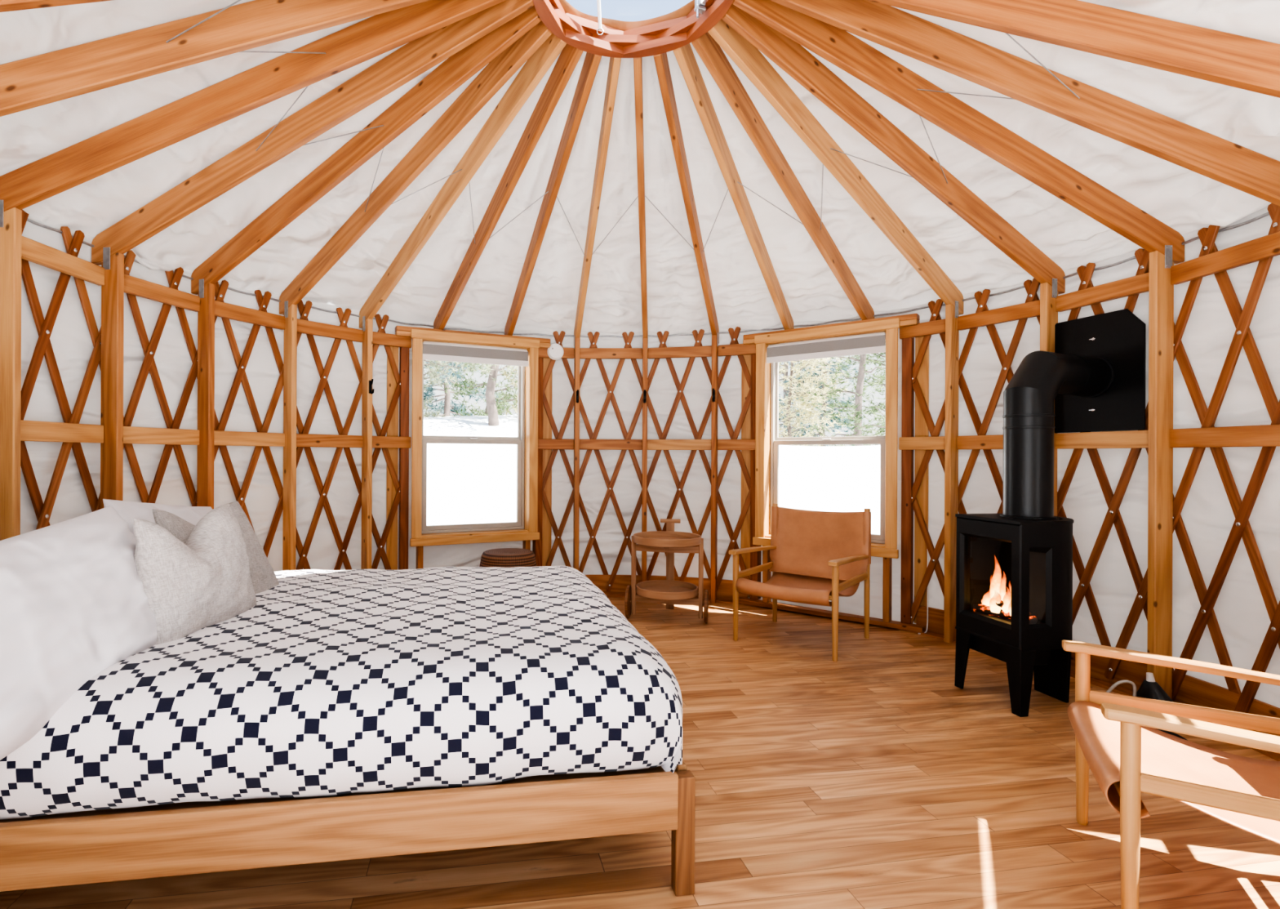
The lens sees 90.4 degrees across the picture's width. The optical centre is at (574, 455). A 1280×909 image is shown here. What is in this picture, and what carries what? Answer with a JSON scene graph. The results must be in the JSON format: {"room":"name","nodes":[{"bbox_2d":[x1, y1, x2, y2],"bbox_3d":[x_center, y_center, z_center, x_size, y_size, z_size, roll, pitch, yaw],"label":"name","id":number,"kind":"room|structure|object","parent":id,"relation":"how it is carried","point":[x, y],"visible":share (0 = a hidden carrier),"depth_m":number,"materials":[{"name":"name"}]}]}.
{"room":"traditional dwelling","nodes":[
{"label":"traditional dwelling","id":0,"kind":"room"},
{"bbox_2d":[20,217,398,571],"bbox_3d":[-1.712,0.049,2.484,1.200,2.168,4.330,0,0,-5],"label":"wall","id":1,"kind":"structure","parent":0,"point":[70,339],"depth_m":3.69,"materials":[{"name":"fabric"}]},
{"bbox_2d":[20,208,400,569],"bbox_3d":[-1.937,0.041,3.339,0.507,2.128,2.976,0,0,17],"label":"lattice panel","id":2,"kind":"object","parent":1,"relation":"attached to","point":[43,347],"visible":0.54,"depth_m":3.49,"materials":[{"name":"wood"}]},
{"bbox_2d":[26,211,1269,337],"bbox_3d":[0.243,-0.977,3.536,5.073,0.021,3.326,0,0,0],"label":"cable","id":3,"kind":"object","parent":2,"relation":"attached to","point":[1262,215],"visible":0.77,"depth_m":4.17,"materials":[{"name":"metal"}]},
{"bbox_2d":[0,0,1279,334],"bbox_3d":[0.246,-1.533,2.663,5.170,1.170,5.170,0,0,-3],"label":"ceiling","id":4,"kind":"structure","parent":0,"point":[1185,200],"depth_m":3.41,"materials":[{"name":"fabric"}]},
{"bbox_2d":[0,0,111,12],"bbox_3d":[-1.029,-1.497,1.897,2.112,1.195,0.038,0,0,-31],"label":"rafter","id":5,"kind":"object","parent":4,"relation":"attached to","point":[5,5],"visible":1,"depth_m":1.66,"materials":[{"name":"brown wood"}]},
{"bbox_2d":[0,0,429,116],"bbox_3d":[-1.168,-1.498,2.200,2.112,1.195,0.038,0,0,-18],"label":"rafter","id":6,"kind":"object","parent":4,"relation":"attached to","point":[51,77],"visible":1,"depth_m":2.12,"materials":[{"name":"brown wood"}]},
{"bbox_2d":[0,0,506,211],"bbox_3d":[-1.235,-1.498,2.526,2.112,1.195,0.038,0,0,-5],"label":"rafter","id":7,"kind":"object","parent":4,"relation":"attached to","point":[63,170],"visible":1,"depth_m":2.50,"materials":[{"name":"brown wood"}]},
{"bbox_2d":[91,0,533,265],"bbox_3d":[-1.228,-1.498,2.859,2.112,1.195,0.038,0,0,8],"label":"rafter","id":8,"kind":"object","parent":4,"relation":"attached to","point":[417,56],"visible":0.87,"depth_m":2.84,"materials":[{"name":"brown wood"}]},
{"bbox_2d":[191,5,541,294],"bbox_3d":[-1.148,-1.498,3.182,2.112,1.195,0.038,0,0,20],"label":"rafter","id":9,"kind":"object","parent":4,"relation":"attached to","point":[457,68],"visible":0.91,"depth_m":3.12,"materials":[{"name":"brown wood"}]},
{"bbox_2d":[533,0,733,57],"bbox_3d":[0.248,-2.022,2.663,0.860,0.159,0.860,0,0,0],"label":"ring","id":10,"kind":"object","parent":9,"relation":"on","point":[673,30],"visible":0.97,"depth_m":2.98,"materials":[{"name":"brown wood"}]},
{"bbox_2d":[596,0,604,35],"bbox_3d":[0.100,-2.122,2.926,0.035,0.283,0.140,0,0,18],"label":"brace","id":11,"kind":"object","parent":10,"relation":"attached to","point":[598,2],"visible":1,"depth_m":2.96,"materials":[{"name":"white plastic"}]},
{"bbox_2d":[693,0,706,17],"bbox_3d":[0.535,-2.059,2.794,0.088,0.255,0.048,0,0,-16],"label":"dome crank","id":12,"kind":"object","parent":10,"relation":"attached to","point":[700,7],"visible":1,"depth_m":2.79,"materials":[{"name":"metal"}]},
{"bbox_2d":[279,20,551,315],"bbox_3d":[-0.998,-1.497,3.479,2.112,1.195,0.038,0,0,33],"label":"rafter","id":13,"kind":"object","parent":4,"relation":"attached to","point":[495,75],"visible":0.79,"depth_m":3.34,"materials":[{"name":"brown wood"}]},
{"bbox_2d":[359,32,566,328],"bbox_3d":[-0.785,-1.496,3.735,0.038,1.195,2.112,0,0,-44],"label":"rafter","id":14,"kind":"object","parent":4,"relation":"attached to","point":[536,66],"visible":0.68,"depth_m":3.51,"materials":[{"name":"brown wood"}]},
{"bbox_2d":[166,0,1079,256],"bbox_3d":[0.245,-1.486,3.179,3.379,0.232,2.360,0,0,0],"label":"wire","id":15,"kind":"object","parent":14,"relation":"attached to","point":[237,1],"visible":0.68,"depth_m":3.01,"materials":[{"name":"metal"}]},
{"bbox_2d":[433,43,583,328],"bbox_3d":[-0.520,-1.495,3.937,0.038,1.195,2.112,0,0,-31],"label":"rafter","id":16,"kind":"object","parent":4,"relation":"attached to","point":[570,55],"visible":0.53,"depth_m":3.63,"materials":[{"name":"brown wood"}]},
{"bbox_2d":[504,52,601,335],"bbox_3d":[-0.217,-1.493,4.076,0.038,1.195,2.112,0,0,-18],"label":"rafter","id":17,"kind":"object","parent":4,"relation":"attached to","point":[591,63],"visible":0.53,"depth_m":3.72,"materials":[{"name":"brown wood"}]},
{"bbox_2d":[573,57,621,339],"bbox_3d":[0.109,-1.492,4.143,0.038,1.195,2.112,0,0,-5],"label":"rafter","id":18,"kind":"object","parent":4,"relation":"attached to","point":[615,63],"visible":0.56,"depth_m":3.75,"materials":[{"name":"brown wood"}]},
{"bbox_2d":[633,57,648,337],"bbox_3d":[0.442,-1.490,4.137,0.038,1.195,2.112,0,0,8],"label":"rafter","id":19,"kind":"object","parent":4,"relation":"attached to","point":[637,62],"visible":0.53,"depth_m":3.73,"materials":[{"name":"brown wood"}]},
{"bbox_2d":[653,52,719,343],"bbox_3d":[0.765,-1.489,4.056,0.038,1.195,2.112,0,0,20],"label":"rafter","id":20,"kind":"object","parent":4,"relation":"attached to","point":[661,62],"visible":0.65,"depth_m":3.70,"materials":[{"name":"brown wood"}]},
{"bbox_2d":[672,43,794,329],"bbox_3d":[1.062,-1.487,3.906,0.038,1.195,2.112,0,0,33],"label":"rafter","id":21,"kind":"object","parent":4,"relation":"attached to","point":[684,55],"visible":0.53,"depth_m":3.62,"materials":[{"name":"brown wood"}]},
{"bbox_2d":[691,31,874,319],"bbox_3d":[1.318,-1.486,3.693,2.112,1.195,0.038,0,0,-44],"label":"rafter","id":22,"kind":"object","parent":4,"relation":"attached to","point":[708,50],"visible":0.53,"depth_m":3.47,"materials":[{"name":"brown wood"}]},
{"bbox_2d":[707,18,963,315],"bbox_3d":[1.520,-1.485,3.429,2.112,1.195,0.038,0,0,-31],"label":"rafter","id":23,"kind":"object","parent":4,"relation":"attached to","point":[745,55],"visible":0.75,"depth_m":3.30,"materials":[{"name":"brown wood"}]},
{"bbox_2d":[721,4,1065,293],"bbox_3d":[1.659,-1.484,3.126,2.112,1.195,0.038,0,0,-18],"label":"rafter","id":24,"kind":"object","parent":4,"relation":"attached to","point":[788,55],"visible":0.91,"depth_m":3.07,"materials":[{"name":"brown wood"}]},
{"bbox_2d":[732,0,1184,263],"bbox_3d":[1.726,-1.484,2.800,2.112,1.195,0.038,0,0,-5],"label":"rafter","id":25,"kind":"object","parent":4,"relation":"attached to","point":[833,44],"visible":0.94,"depth_m":2.78,"materials":[{"name":"brown wood"}]},
{"bbox_2d":[770,0,1279,205],"bbox_3d":[1.720,-1.484,2.467,2.112,1.195,0.038,0,0,8],"label":"rafter","id":26,"kind":"object","parent":4,"relation":"attached to","point":[1254,173],"visible":1,"depth_m":2.43,"materials":[{"name":"brown wood"}]},
{"bbox_2d":[868,0,1279,97],"bbox_3d":[1.639,-1.484,2.144,2.112,1.195,0.038,0,0,20],"label":"rafter","id":27,"kind":"object","parent":4,"relation":"attached to","point":[1242,62],"visible":1,"depth_m":2.06,"materials":[{"name":"brown wood"}]},
{"bbox_2d":[0,596,1279,908],"bbox_3d":[0.233,1.192,2.663,5.200,0.100,5.200,0,0,0],"label":"floor","id":28,"kind":"structure","parent":0,"point":[867,778],"depth_m":1.96,"materials":[{"name":"brown wood"}]},
{"bbox_2d":[0,200,22,540],"bbox_3d":[-2.196,0.077,2.437,0.092,2.107,0.050,0,0,0],"label":"wall post","id":29,"kind":"object","parent":28,"relation":"on","point":[11,220],"visible":0.63,"depth_m":2.42,"materials":[{"name":"brown wood"}]},
{"bbox_2d":[20,419,103,442],"bbox_3d":[-2.230,-0.101,2.712,0.030,0.084,0.516,0,0,1],"label":"wall rail","id":30,"kind":"object","parent":29,"relation":"attached to","point":[30,430],"visible":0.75,"depth_m":2.72,"materials":[{"name":"brown wood"}]},
{"bbox_2d":[21,235,104,284],"bbox_3d":[-2.227,-0.840,2.712,0.030,0.084,0.516,0,0,1],"label":"wall rail","id":31,"kind":"object","parent":29,"relation":"attached to","point":[32,251],"visible":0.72,"depth_m":2.73,"materials":[{"name":"brown wood"}]},
{"bbox_2d":[100,246,124,508],"bbox_3d":[-2.185,0.077,2.986,0.090,2.107,0.047,0,0,8],"label":"wall post","id":32,"kind":"object","parent":28,"relation":"on","point":[113,290],"visible":0.69,"depth_m":2.97,"materials":[{"name":"brown wood"}]},
{"bbox_2d":[123,426,199,444],"bbox_3d":[-2.157,-0.100,3.260,0.030,0.084,0.516,0,0,14],"label":"wall rail","id":33,"kind":"object","parent":32,"relation":"attached to","point":[131,434],"visible":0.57,"depth_m":3.26,"materials":[{"name":"brown wood"}]},
{"bbox_2d":[124,273,199,311],"bbox_3d":[-2.154,-0.839,3.260,0.030,0.084,0.516,0,0,14],"label":"wall rail","id":34,"kind":"object","parent":32,"relation":"attached to","point":[134,286],"visible":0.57,"depth_m":3.27,"materials":[{"name":"brown wood"}]},
{"bbox_2d":[196,278,214,509],"bbox_3d":[-2.053,0.078,3.517,0.090,2.107,0.047,0,0,20],"label":"wall post","id":35,"kind":"object","parent":28,"relation":"on","point":[206,316],"visible":0.59,"depth_m":3.50,"materials":[{"name":"brown wood"}]},
{"bbox_2d":[213,430,284,446],"bbox_3d":[-1.964,-0.099,3.778,0.030,0.084,0.516,0,0,27],"label":"wall rail","id":36,"kind":"object","parent":35,"relation":"attached to","point":[220,437],"visible":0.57,"depth_m":3.78,"materials":[{"name":"brown wood"}]},
{"bbox_2d":[214,300,285,329],"bbox_3d":[-1.961,-0.838,3.778,0.030,0.084,0.516,0,0,27],"label":"wall rail","id":37,"kind":"object","parent":35,"relation":"attached to","point":[223,309],"visible":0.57,"depth_m":3.78,"materials":[{"name":"brown wood"}]},
{"bbox_2d":[282,300,297,570],"bbox_3d":[-1.805,0.079,4.006,0.090,2.107,0.047,0,0,33],"label":"wall post","id":38,"kind":"object","parent":28,"relation":"on","point":[290,360],"visible":0.69,"depth_m":3.98,"materials":[{"name":"brown wood"}]},
{"bbox_2d":[296,433,362,447],"bbox_3d":[-1.661,-0.098,4.241,0.030,0.084,0.516,0,0,40],"label":"wall rail","id":39,"kind":"object","parent":38,"relation":"attached to","point":[302,439],"visible":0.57,"depth_m":4.24,"materials":[{"name":"brown wood"}]},
{"bbox_2d":[297,318,363,342],"bbox_3d":[-1.657,-0.837,4.241,0.030,0.084,0.516,0,0,40],"label":"wall rail","id":40,"kind":"object","parent":38,"relation":"attached to","point":[305,326],"visible":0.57,"depth_m":4.23,"materials":[{"name":"brown wood"}]},
{"bbox_2d":[0,759,695,896],"bbox_3d":[-0.876,0.964,2.272,2.152,0.345,1.622,0,0,-9],"label":"bed","id":41,"kind":"object","parent":28,"relation":"on","point":[184,837],"visible":0.36,"depth_m":1.51,"materials":[{"name":"brown wood"}]},
{"bbox_2d":[0,565,682,819],"bbox_3d":[-0.831,0.666,2.277,2.088,0.329,1.644,0,0,-9],"label":"duvet","id":42,"kind":"object","parent":41,"relation":"on","point":[334,682],"visible":0.89,"depth_m":1.58,"materials":[{"name":"fabric"}]},
{"bbox_2d":[0,505,156,759],"bbox_3d":[-1.317,0.423,1.500,0.342,0.539,0.981,0,0,6],"label":"pillow","id":43,"kind":"object","parent":42,"relation":"on","point":[74,604],"visible":0.83,"depth_m":1.51,"materials":[{"name":"fabric"}]},
{"bbox_2d":[102,498,212,535],"bbox_3d":[-1.520,0.402,2.460,0.260,0.505,0.700,0,0,-2],"label":"pillow","id":44,"kind":"object","parent":42,"relation":"on","point":[128,511],"visible":0.1,"depth_m":2.28,"materials":[{"name":"fabric"}]},
{"bbox_2d":[133,502,256,644],"bbox_3d":[-1.160,0.366,1.960,0.183,0.410,0.459,0,0,7],"label":"cushion","id":45,"kind":"object","parent":42,"relation":"on","point":[205,580],"visible":0.84,"depth_m":1.85,"materials":[{"name":"fabric"}]},
{"bbox_2d":[151,500,279,593],"bbox_3d":[-1.299,0.367,2.302,0.204,0.373,0.489,0,0,12],"label":"cushion","id":46,"kind":"object","parent":42,"relation":"on","point":[263,576],"visible":0.27,"depth_m":2.38,"materials":[{"name":"grey fabric"}]},
{"bbox_2d":[360,315,373,568],"bbox_3d":[-1.456,0.081,4.426,0.045,2.107,0.090,0,0,-44],"label":"wall post","id":47,"kind":"object","parent":28,"relation":"on","point":[367,326],"visible":0.76,"depth_m":4.40,"materials":[{"name":"brown wood"}]},
{"bbox_2d":[479,547,537,567],"bbox_3d":[-0.478,0.913,4.530,0.424,0.452,0.424,0,0,0],"label":"stool","id":48,"kind":"object","parent":28,"relation":"on","point":[502,557],"visible":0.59,"depth_m":4.39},
{"bbox_2d":[573,335,580,569],"bbox_3d":[0.012,0.088,5.097,0.048,2.107,0.092,0,0,0],"label":"wall post","id":49,"kind":"object","parent":28,"relation":"on","point":[577,341],"visible":0.8,"depth_m":5.05,"materials":[{"name":"brown wood"}]},
{"bbox_2d":[579,439,642,449],"bbox_3d":[0.288,-0.089,5.132,0.516,0.084,0.030,0,0,1],"label":"wall rail","id":50,"kind":"object","parent":49,"relation":"attached to","point":[584,444],"visible":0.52,"depth_m":5.12,"materials":[{"name":"brown wood"}]},
{"bbox_2d":[579,347,642,358],"bbox_3d":[0.292,-0.828,5.132,0.516,0.084,0.030,0,0,1],"label":"wall rail","id":51,"kind":"object","parent":49,"relation":"attached to","point":[584,353],"visible":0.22,"depth_m":5.12,"materials":[{"name":"brown wood"}]},
{"bbox_2d":[641,335,648,581],"bbox_3d":[0.560,0.090,5.086,0.045,2.107,0.090,0,0,8],"label":"wall post","id":52,"kind":"object","parent":28,"relation":"on","point":[645,340],"visible":0.77,"depth_m":5.04,"materials":[{"name":"brown wood"}]},
{"bbox_2d":[647,439,711,449],"bbox_3d":[0.836,-0.086,5.059,0.516,0.084,0.030,0,0,14],"label":"wall rail","id":53,"kind":"object","parent":52,"relation":"attached to","point":[652,444],"visible":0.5,"depth_m":5.04,"materials":[{"name":"brown wood"}]},
{"bbox_2d":[647,345,711,358],"bbox_3d":[0.840,-0.825,5.059,0.516,0.084,0.030,0,0,14],"label":"wall rail","id":54,"kind":"object","parent":52,"relation":"attached to","point":[706,350],"visible":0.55,"depth_m":5.04,"materials":[{"name":"brown wood"}]},
{"bbox_2d":[624,518,708,622],"bbox_3d":[0.642,0.804,4.408,0.570,0.678,0.496,0,0,14],"label":"side table","id":55,"kind":"object","parent":28,"relation":"on","point":[669,592],"visible":1,"depth_m":4.38,"materials":[{"name":"brown wood"}]},
{"bbox_2d":[635,579,697,599],"bbox_3d":[0.638,0.931,4.395,0.428,0.054,0.428,0,0,14],"label":"tray","id":56,"kind":"object","parent":55,"relation":"on","point":[666,589],"depth_m":4.43,"materials":[{"name":"brown wood"}]},
{"bbox_2d":[633,530,701,546],"bbox_3d":[0.640,0.579,4.395,0.468,0.054,0.468,0,0,14],"label":"tray","id":57,"kind":"object","parent":55,"relation":"on","point":[653,538],"depth_m":4.31,"materials":[{"name":"brown wood"}]},
{"bbox_2d":[710,332,718,603],"bbox_3d":[1.092,0.093,4.954,0.045,2.107,0.090,0,0,20],"label":"wall post","id":58,"kind":"object","parent":28,"relation":"on","point":[714,339],"visible":0.86,"depth_m":4.91,"materials":[{"name":"brown wood"}]},
{"bbox_2d":[728,502,871,661],"bbox_3d":[1.411,0.740,3.945,0.652,0.815,0.670,0,0,41],"label":"lounge chair","id":59,"kind":"object","parent":28,"relation":"on","point":[817,557],"visible":1,"depth_m":4.08,"materials":[{"name":"leather"}]},
{"bbox_2d":[943,300,959,643],"bbox_3d":[2.334,0.099,3.921,0.090,2.107,0.047,0,0,-31],"label":"wall post","id":60,"kind":"object","parent":28,"relation":"on","point":[952,333],"visible":0.91,"depth_m":3.90,"materials":[{"name":"brown wood"}]},
{"bbox_2d":[956,434,1003,448],"bbox_3d":[2.485,-0.078,3.689,0.030,0.084,0.516,0,0,-25],"label":"wall rail","id":61,"kind":"object","parent":60,"relation":"attached to","point":[969,442],"visible":0.57,"depth_m":3.78,"materials":[{"name":"brown wood"}]},
{"bbox_2d":[957,299,1039,330],"bbox_3d":[2.488,-0.817,3.689,0.030,0.084,0.516,0,0,-25],"label":"wall rail","id":62,"kind":"object","parent":60,"relation":"attached to","point":[1032,308],"visible":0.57,"depth_m":3.69,"materials":[{"name":"brown wood"}]},
{"bbox_2d":[955,513,1073,716],"bbox_3d":[2.121,0.720,3.003,0.396,0.862,0.384,0,0,-9],"label":"wood stove","id":63,"kind":"object","parent":28,"relation":"on","point":[1034,555],"visible":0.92,"depth_m":2.88,"materials":[{"name":"black metal"}]},
{"bbox_2d":[973,603,1011,618],"bbox_3d":[2.024,0.747,3.003,0.046,0.055,0.246,0,0,-28],"label":"log","id":64,"kind":"object","parent":63,"relation":"in","point":[979,607],"visible":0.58,"depth_m":3.04,"materials":[{"name":"black"}]},
{"bbox_2d":[981,556,1011,615],"bbox_3d":[2.018,0.611,3.020,0.072,0.270,0.200,0,0,0],"label":"flames","id":65,"kind":"object","parent":63,"relation":"in","point":[997,593],"visible":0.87,"depth_m":3.00},
{"bbox_2d":[1029,612,1037,624],"bbox_3d":[2.089,0.744,2.950,0.051,0.057,0.244,0,0,18],"label":"log","id":66,"kind":"object","parent":63,"relation":"on","point":[1033,619],"visible":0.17,"depth_m":2.84,"materials":[{"name":"black"}]},
{"bbox_2d":[1000,351,1114,519],"bbox_3d":[2.329,-0.107,3.079,0.632,0.798,0.220,0,0,-25],"label":"pipe","id":67,"kind":"object","parent":63,"relation":"on","point":[1029,395],"visible":0.99,"depth_m":2.94,"materials":[{"name":"black metal"}]},
{"bbox_2d":[1040,278,1057,515],"bbox_3d":[2.562,0.100,3.423,0.090,2.107,0.047,0,0,-18],"label":"wall post","id":68,"kind":"object","parent":28,"relation":"on","point":[1048,294],"visible":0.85,"depth_m":3.41,"materials":[{"name":"brown wood"}]},
{"bbox_2d":[1054,308,1146,432],"bbox_3d":[2.631,-0.417,3.237,0.016,0.590,0.510,0,0,-14],"label":"plate","id":69,"kind":"object","parent":68,"relation":"attached to","point":[1118,336],"visible":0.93,"depth_m":3.14,"materials":[{"name":"black metal"}]},
{"bbox_2d":[1055,430,1148,448],"bbox_3d":[2.657,-0.077,3.164,0.030,0.084,0.516,0,0,-12],"label":"wall rail","id":70,"kind":"object","parent":68,"relation":"attached to","point":[1128,438],"visible":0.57,"depth_m":3.16,"materials":[{"name":"brown wood"}]},
{"bbox_2d":[1056,271,1149,311],"bbox_3d":[2.660,-0.817,3.164,0.030,0.084,0.516,0,0,-12],"label":"wall rail","id":71,"kind":"object","parent":68,"relation":"attached to","point":[1137,284],"visible":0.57,"depth_m":3.16,"materials":[{"name":"brown wood"}]},
{"bbox_2d":[1106,680,1137,696],"bbox_3d":[2.366,1.066,2.773,0.164,0.172,0.034,0,0,21],"label":"handle","id":72,"kind":"object","parent":28,"relation":"on","point":[1111,688],"visible":0.39,"depth_m":2.76,"materials":[{"name":"metal"}]},
{"bbox_2d":[1136,671,1173,702],"bbox_3d":[2.530,1.052,2.730,0.135,0.202,0.240,0,0,-15],"label":"pouch","id":73,"kind":"object","parent":28,"relation":"on","point":[1149,688],"visible":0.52,"depth_m":2.75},
{"bbox_2d":[1146,244,1173,699],"bbox_3d":[2.673,0.100,2.888,0.092,2.107,0.050,0,0,0],"label":"wall post","id":74,"kind":"object","parent":28,"relation":"on","point":[1161,300],"visible":0.92,"depth_m":2.87,"materials":[{"name":"brown wood"}]},
{"bbox_2d":[1169,423,1279,447],"bbox_3d":[2.708,-0.077,2.613,0.030,0.084,0.516,0,0,1],"label":"wall rail","id":75,"kind":"object","parent":74,"relation":"attached to","point":[1263,435],"visible":1,"depth_m":2.61,"materials":[{"name":"brown wood"}]},
{"bbox_2d":[1170,231,1279,284],"bbox_3d":[2.711,-0.816,2.613,0.030,0.084,0.516,0,0,1],"label":"wall rail","id":76,"kind":"object","parent":74,"relation":"attached to","point":[1268,246],"visible":1,"depth_m":2.62,"materials":[{"name":"brown wood"}]},
{"bbox_2d":[1062,639,1279,908],"bbox_3d":[1.679,0.741,1.573,0.670,0.815,0.652,0,0,31],"label":"lounge chair","id":77,"kind":"object","parent":28,"relation":"on","point":[1117,735],"visible":1,"depth_m":1.63,"materials":[{"name":"brown wood"}]},
{"bbox_2d":[1155,728,1187,740],"bbox_3d":[2.387,1.143,2.666,0.122,0.016,0.430,0,0,-7],"label":"power cord","id":78,"kind":"object","parent":28,"relation":"on","point":[1164,731],"visible":0.21,"depth_m":2.59,"materials":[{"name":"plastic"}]},
{"bbox_2d":[397,306,915,623],"bbox_3d":[0.526,0.059,4.826,3.620,2.168,0.748,0,0,8],"label":"wall","id":79,"kind":"structure","parent":0,"point":[697,391],"depth_m":5.15,"materials":[{"name":"fabric"}]},
{"bbox_2d":[372,324,574,569],"bbox_3d":[-0.777,0.094,4.881,1.610,2.062,0.234,0,0,-25],"label":"window","id":80,"kind":"structure","parent":79,"relation":"in","point":[532,522],"depth_m":4.80,"materials":[{"name":"brown wood"}]},
{"bbox_2d":[422,341,528,366],"bbox_3d":[-0.753,-0.772,4.839,0.826,0.139,0.054,0,0,-25],"label":"roller blind","id":81,"kind":"object","parent":80,"relation":"attached to","point":[438,351],"visible":0.95,"depth_m":4.81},
{"bbox_2d":[546,342,564,359],"bbox_3d":[-0.154,-0.834,5.072,0.132,0.132,0.043,0,0,-9],"label":"smoke detector","id":82,"kind":"object","parent":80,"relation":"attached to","point":[555,352],"visible":1,"depth_m":5.06,"materials":[{"name":"white plastic"}]},
{"bbox_2d":[585,573,748,599],"bbox_3d":[0.558,1.061,5.100,1.619,0.164,0.148,0,0,8],"label":"baseboard","id":83,"kind":"structure","parent":79,"relation":"attached to","point":[725,591],"depth_m":5.15,"materials":[{"name":"brown wood"}]},
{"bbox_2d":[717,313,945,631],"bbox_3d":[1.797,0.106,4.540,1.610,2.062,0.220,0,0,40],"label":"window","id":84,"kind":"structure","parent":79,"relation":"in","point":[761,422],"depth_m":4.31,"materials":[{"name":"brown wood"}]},
{"bbox_2d":[766,331,885,363],"bbox_3d":[1.771,-0.760,4.503,0.826,0.139,0.054,0,0,40],"label":"roller blind","id":85,"kind":"object","parent":84,"relation":"attached to","point":[870,343],"visible":0.96,"depth_m":4.46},
{"bbox_2d":[917,550,928,634],"bbox_3d":[2.260,0.875,4.086,0.107,0.548,0.030,0,0,-30],"label":"cord","id":86,"kind":"object","parent":84,"relation":"attached to","point":[926,631],"visible":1,"depth_m":4.10,"materials":[{"name":"plastic"}]},
{"bbox_2d":[604,593,1279,760],"bbox_3d":[0.233,1.136,3.395,5.010,0.012,3.546,0,0,0],"label":"trim","id":87,"kind":"structure","parent":79,"relation":"attached to","point":[1104,684],"depth_m":3.21,"materials":[{"name":"brown wood"}]},
{"bbox_2d":[542,326,751,595],"bbox_3d":[0.562,0.052,5.083,1.728,2.128,0.179,0,0,8],"label":"lattice panel","id":88,"kind":"object","parent":87,"relation":"on","point":[733,434],"visible":0.68,"depth_m":5.14,"materials":[{"name":"wood"}]},
{"bbox_2d":[915,206,1279,707],"bbox_3d":[2.149,0.067,2.050,1.107,2.168,4.201,0,0,18],"label":"wall","id":89,"kind":"structure","parent":0,"point":[1207,515],"depth_m":2.88,"materials":[{"name":"fabric"}]},
{"bbox_2d":[911,203,1279,713],"bbox_3d":[2.574,0.062,3.282,0.230,2.128,1.991,0,0,-15],"label":"lattice panel","id":90,"kind":"object","parent":89,"relation":"attached to","point":[1242,318],"visible":0.5,"depth_m":2.86,"materials":[{"name":"wood"}]},
{"bbox_2d":[915,604,1279,736],"bbox_3d":[2.590,1.070,3.151,0.253,0.164,2.146,0,0,-12],"label":"baseboard","id":91,"kind":"structure","parent":89,"relation":"attached to","point":[1193,691],"depth_m":2.86,"materials":[{"name":"brown wood"}]},
{"label":"outside","id":92,"kind":"structure","parent":0,"visible":0},
{"bbox_2d":[423,413,879,534],"bbox_3d":[0.241,-0.554,2.663,101.240,4.192,101.240,0,0,0],"label":"snow ground","id":93,"kind":"structure","parent":92,"point":[467,482],"depth_m":8.29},
{"bbox_2d":[423,359,490,418],"bbox_3d":[-3.279,-2.648,12.469,3.294,4.744,3.421,0,0,36],"label":"pine tree","id":94,"kind":"object","parent":93,"relation":"on","point":[433,375],"visible":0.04,"depth_m":12.29,"materials":[{"name":"green plant"}]},
{"bbox_2d":[423,360,509,417],"bbox_3d":[-5.119,-4.202,22.301,4.720,7.034,5.383,0,0,35],"label":"pine tree","id":95,"kind":"object","parent":93,"relation":"on","point":[447,408],"visible":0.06,"depth_m":22.45,"materials":[{"name":"green plant"}]},
{"bbox_2d":[442,361,517,416],"bbox_3d":[-1.765,-3.175,15.522,2.896,5.315,4.067,0,0,-27],"label":"pine tree","id":96,"kind":"object","parent":93,"relation":"on","point":[500,405],"visible":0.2,"depth_m":15.50,"materials":[{"name":"green plant"}]},
{"bbox_2d":[480,363,517,426],"bbox_3d":[-1.375,-2.537,11.522,2.224,4.568,2.417,0,0,29],"label":"pine tree","id":97,"kind":"object","parent":93,"relation":"on","point":[493,419],"visible":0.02,"depth_m":11.40,"materials":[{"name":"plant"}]},
{"bbox_2d":[488,364,517,415],"bbox_3d":[-0.699,-2.168,12.062,1.833,3.800,1.966,0,0,-16],"label":"pine tree","id":98,"kind":"object","parent":93,"relation":"on","point":[515,409],"visible":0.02,"depth_m":12.34,"materials":[{"name":"green plant"}]},
{"bbox_2d":[778,360,837,445],"bbox_3d":[8.865,-3.812,27.133,3.876,9.975,4.478,0,0,-33],"label":"pine tree","id":99,"kind":"object","parent":93,"relation":"on","point":[785,365],"visible":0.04,"depth_m":26.84,"materials":[{"name":"green plant"}]},
{"bbox_2d":[778,355,848,446],"bbox_3d":[4.542,-2.171,13.389,2.379,5.982,2.376,0,0,-33],"label":"pine tree","id":100,"kind":"object","parent":93,"relation":"on","point":[788,418],"visible":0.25,"depth_m":13.07,"materials":[{"name":"green plant"}]},
{"bbox_2d":[778,355,866,446],"bbox_3d":[7.360,-3.087,18.641,3.208,7.960,2.991,0,0,-33],"label":"pine tree","id":101,"kind":"object","parent":93,"relation":"on","point":[828,401],"visible":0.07,"depth_m":18.57,"materials":[{"name":"green plant"}]},
{"bbox_2d":[799,343,885,446],"bbox_3d":[4.899,-2.417,10.618,2.703,6.573,2.404,0,0,0],"label":"pine tree","id":102,"kind":"object","parent":93,"relation":"on","point":[857,406],"visible":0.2,"depth_m":10.63,"materials":[{"name":"green plant"}]},
{"bbox_2d":[840,351,885,445],"bbox_3d":[8.189,-2.355,16.539,2.893,6.224,2.919,0,0,0],"label":"pine tree","id":103,"kind":"object","parent":93,"relation":"on","point":[873,408],"visible":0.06,"depth_m":16.59,"materials":[{"name":"green plant"}]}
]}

